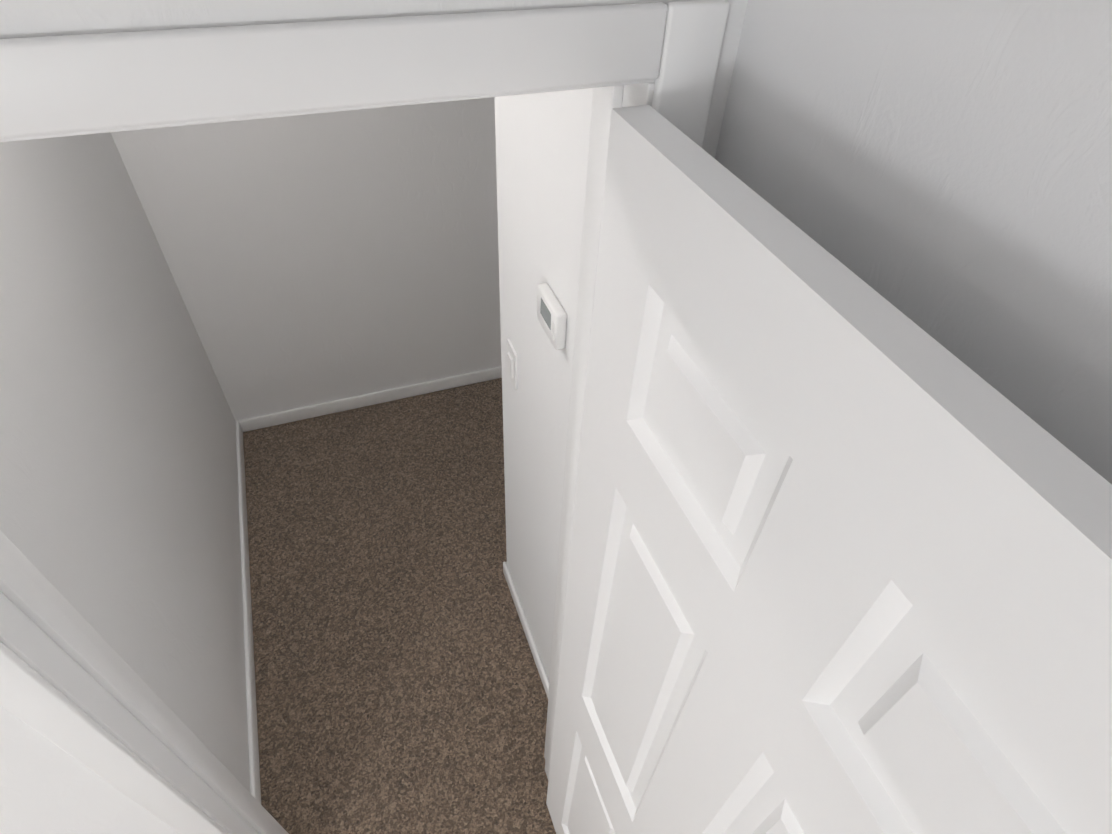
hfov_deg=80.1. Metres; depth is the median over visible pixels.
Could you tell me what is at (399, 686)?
floor
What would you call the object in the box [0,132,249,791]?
wall
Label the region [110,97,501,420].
wall
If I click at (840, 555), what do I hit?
bedroom door
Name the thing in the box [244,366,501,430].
baseboard
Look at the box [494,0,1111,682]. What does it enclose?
wall
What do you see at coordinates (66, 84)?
door frame
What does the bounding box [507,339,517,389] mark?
hall light switch
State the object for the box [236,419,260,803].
baseboard
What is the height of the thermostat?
0.080 m
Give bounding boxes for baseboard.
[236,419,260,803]
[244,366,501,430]
[503,561,548,697]
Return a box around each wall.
[0,0,747,833]
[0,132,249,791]
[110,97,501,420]
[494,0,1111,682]
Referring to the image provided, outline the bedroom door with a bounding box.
[546,105,1111,833]
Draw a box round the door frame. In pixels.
[0,0,729,833]
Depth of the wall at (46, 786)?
0.56 m
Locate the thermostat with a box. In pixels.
[537,283,566,349]
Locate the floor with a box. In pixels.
[243,378,555,833]
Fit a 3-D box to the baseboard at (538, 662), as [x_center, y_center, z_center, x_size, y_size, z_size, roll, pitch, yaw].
[-0.079,0.807,2.327,0.018,0.072,0.660,-13,47,-16]

